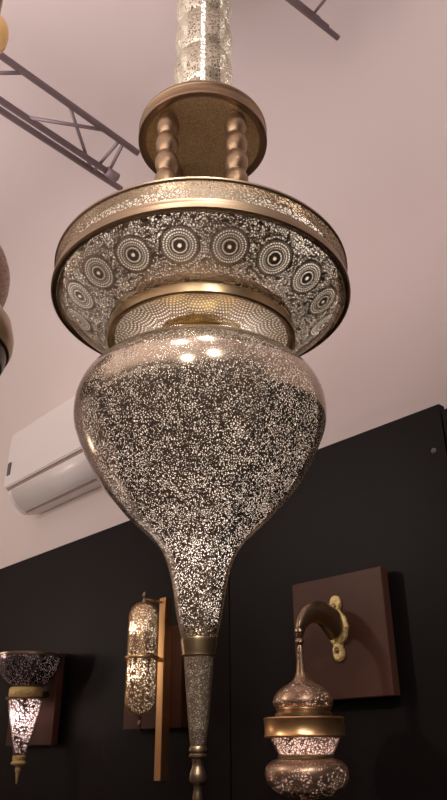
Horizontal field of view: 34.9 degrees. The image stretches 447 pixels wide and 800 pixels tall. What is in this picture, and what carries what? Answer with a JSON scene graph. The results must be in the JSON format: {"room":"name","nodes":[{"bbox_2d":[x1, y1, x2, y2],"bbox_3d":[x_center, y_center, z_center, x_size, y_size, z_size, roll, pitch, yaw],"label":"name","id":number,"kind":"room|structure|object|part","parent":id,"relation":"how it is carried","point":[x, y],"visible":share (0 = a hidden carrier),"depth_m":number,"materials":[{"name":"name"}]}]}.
{"room":"lighting showroom","nodes":[
{"label":"lighting showroom","id":0,"kind":"room"},
{"bbox_2d":[0,0,446,464],"bbox_3d":[-1.673,-1.400,1.647,5.005,0.770,7.980,21,-34,-37],"label":"ceiling","id":1,"kind":"structure","parent":0,"point":[356,123],"depth_m":2.63,"materials":[{"name":"paint"}]},
{"bbox_2d":[0,0,13,375],"bbox_3d":[-0.671,-0.758,1.924,0.361,1.550,0.361,0,-26,0],"label":"pendant lantern","id":2,"kind":"object","parent":1,"relation":"hanging from","point":[6,333],"visible":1,"depth_m":1.67,"materials":[{"name":"metal"}]},
{"bbox_2d":[0,52,139,190],"bbox_3d":[-1.117,-1.339,2.211,0.229,0.250,2.227,-23,-34,38],"label":"lighting truss","id":3,"kind":"object","parent":1,"relation":"hanging from","point":[109,176],"visible":0.95,"depth_m":2.66,"materials":[{"name":"metal"}]},
{"bbox_2d":[51,0,350,799],"bbox_3d":[-0.053,-0.377,1.746,0.690,2.401,0.690,-2,-26,4],"label":"pendant lantern","id":4,"kind":"object","parent":1,"relation":"hanging from","point":[201,289],"visible":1,"depth_m":1.40,"materials":[{"name":"metal"}]},
{"bbox_3d":[-0.051,-0.183,1.651,0.661,0.078,0.661,0,-26,0],"label":"medallion dish","id":5,"kind":"part","parent":4,"relation":"part of","materials":[{"name":"metal"}]},
{"bbox_3d":[-0.052,-0.283,1.700,0.688,0.010,0.688,0,-26,0],"label":"drum lid","id":6,"kind":"part","parent":4,"relation":"part of","materials":[{"name":"gold metal"}]},
{"bbox_3d":[-0.051,-0.122,1.620,0.406,0.040,0.406,0,-26,0],"label":"collar plate","id":7,"kind":"part","parent":4,"relation":"part of","materials":[{"name":"gold metal"}]},
{"bbox_3d":[-0.055,-0.687,1.899,0.305,0.013,0.305,0,-26,0],"label":"disc plate","id":8,"kind":"part","parent":4,"relation":"part of","materials":[{"name":"gold metal"}]},
{"bbox_2d":[285,0,339,40],"bbox_3d":[-0.299,-1.572,1.779,1.895,0.224,0.242,19,-32,-34],"label":"lighting truss","id":9,"kind":"object","parent":1,"relation":"hanging from","point":[301,7],"visible":1,"depth_m":2.26,"materials":[{"name":"metal"}]},
{"bbox_2d":[0,203,446,568],"bbox_3d":[0.169,1.103,2.256,0.078,3.210,7.980,21,-34,-37],"label":"wall","id":10,"kind":"structure","parent":0,"point":[385,362],"depth_m":2.41,"materials":[{"name":"paint"}]},
{"bbox_2d":[6,652,67,745],"bbox_3d":[-0.844,1.359,3.223,0.053,0.371,0.410,21,-34,-37],"label":"backboard","id":11,"kind":"object","parent":10,"relation":"attached to","point":[47,730],"visible":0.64,"depth_m":3.09,"materials":[{"name":"brown wood"}]},
{"bbox_2d":[0,651,62,783],"bbox_3d":[-0.852,1.350,3.032,0.284,0.504,0.284,21,-34,-37],"label":"wall lamp","id":12,"kind":"object","parent":11,"relation":"attached to","point":[26,674],"visible":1,"depth_m":3.01,"materials":[{"name":"metal"}]},
{"bbox_3d":[-0.853,1.190,3.111,0.277,0.126,0.277,21,-34,-37],"label":"lamp shade","id":13,"kind":"part","parent":12,"relation":"part of","materials":[{"name":"metal"}]},
{"bbox_2d":[4,396,101,514],"bbox_3d":[-0.703,0.220,3.504,0.225,0.449,1.148,21,-34,-37],"label":"air conditioner","id":14,"kind":"object","parent":10,"relation":"attached to","point":[48,467],"visible":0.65,"depth_m":3.54,"materials":[{"name":"white plastic"}]},
{"bbox_3d":[-0.773,0.139,3.474,0.033,0.328,1.148,21,-34,-37],"label":"panel","id":15,"kind":"part","parent":14,"relation":"part of","materials":[{"name":"white plastic"}]},
{"bbox_3d":[-0.694,0.223,3.512,0.199,0.445,1.131,21,-34,-37],"label":"casing","id":16,"kind":"part","parent":14,"relation":"part of","materials":[{"name":"white plastic"}]},
{"bbox_2d":[0,520,231,799],"bbox_3d":[-1.253,2.086,3.442,0.031,2.514,3.842,21,-34,-37],"label":"wall panel","id":17,"kind":"object","parent":10,"relation":"attached to","point":[75,599],"depth_m":3.01,"materials":[{"name":"black paint"}]},
{"bbox_2d":[123,625,190,729],"bbox_3d":[-0.244,1.034,2.644,0.053,0.343,0.343,21,-34,-37],"label":"backboard","id":18,"kind":"object","parent":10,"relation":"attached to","point":[178,711],"visible":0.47,"depth_m":2.54,"materials":[{"name":"brown wood"}]},
{"bbox_2d":[124,592,172,780],"bbox_3d":[-0.268,0.991,2.504,0.177,0.617,0.123,21,-34,-37],"label":"wall lamp","id":19,"kind":"object","parent":18,"relation":"attached to","point":[143,676],"visible":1,"depth_m":2.49,"materials":[{"name":"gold metal"}]},
{"bbox_3d":[-0.288,0.999,2.480,0.109,0.189,0.109,21,-34,-37],"label":"lamp shade","id":20,"kind":"part","parent":19,"relation":"part of","materials":[{"name":"metal"}]},
{"bbox_3d":[-0.289,0.827,2.565,0.109,0.195,0.109,21,-34,-37],"label":"lamp shade","id":21,"kind":"part","parent":19,"relation":"part of","materials":[{"name":"metal"}]},
{"bbox_2d":[229,404,446,799],"bbox_3d":[0.346,1.295,1.859,0.029,2.514,0.919,21,-34,-37],"label":"wall panel","id":22,"kind":"object","parent":10,"relation":"attached to","point":[375,497],"depth_m":2.14,"materials":[{"name":"black paint"}]},
{"bbox_2d":[292,566,400,700],"bbox_3d":[0.352,0.689,2.078,0.053,0.342,0.343,21,-34,-37],"label":"backboard","id":23,"kind":"object","parent":10,"relation":"attached to","point":[369,667],"visible":0.74,"depth_m":2.02,"materials":[{"name":"brown wood"}]},
{"bbox_2d":[263,596,348,799],"bbox_3d":[0.242,0.771,1.906,0.303,0.519,0.211,21,-34,-37],"label":"wall lantern","id":24,"kind":"object","parent":23,"relation":"attached to","point":[304,732],"visible":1,"depth_m":1.77,"materials":[{"name":"gold metal"}]},
{"bbox_3d":[0.208,0.765,1.874,0.158,0.088,0.158,21,-34,-37],"label":"onion lid","id":25,"kind":"part","parent":24,"relation":"part of","materials":[{"name":"metal"}]},
{"bbox_3d":[0.208,0.883,1.816,0.179,0.041,0.179,21,-34,-37],"label":"lamp shade","id":26,"kind":"part","parent":24,"relation":"part of","materials":[{"name":"metal"}]},
{"bbox_3d":[0.209,0.949,1.783,0.210,0.091,0.210,21,-34,-37],"label":"lantern bulb","id":27,"kind":"part","parent":24,"relation":"part of","materials":[{"name":"metal"}]},
{"bbox_3d":[0.267,0.628,2.021,0.210,0.117,0.056,21,-34,-37],"label":"arm","id":28,"kind":"part","parent":24,"relation":"part of","materials":[{"name":"gold metal"}]},
{"bbox_3d":[0.329,0.662,2.067,0.012,0.185,0.082,21,-34,-37],"label":"wall plate","id":29,"kind":"part","parent":24,"relation":"part of","materials":[{"name":"gold metal"}]},
{"bbox_2d":[442,409,446,441],"bbox_3d":[1.733,0.620,0.482,0.029,2.491,3.207,21,-34,-37],"label":"trim","id":30,"kind":"structure","parent":10,"relation":"attached to","point":[444,412],"depth_m":2.07,"materials":[{"name":"black"}]}
]}

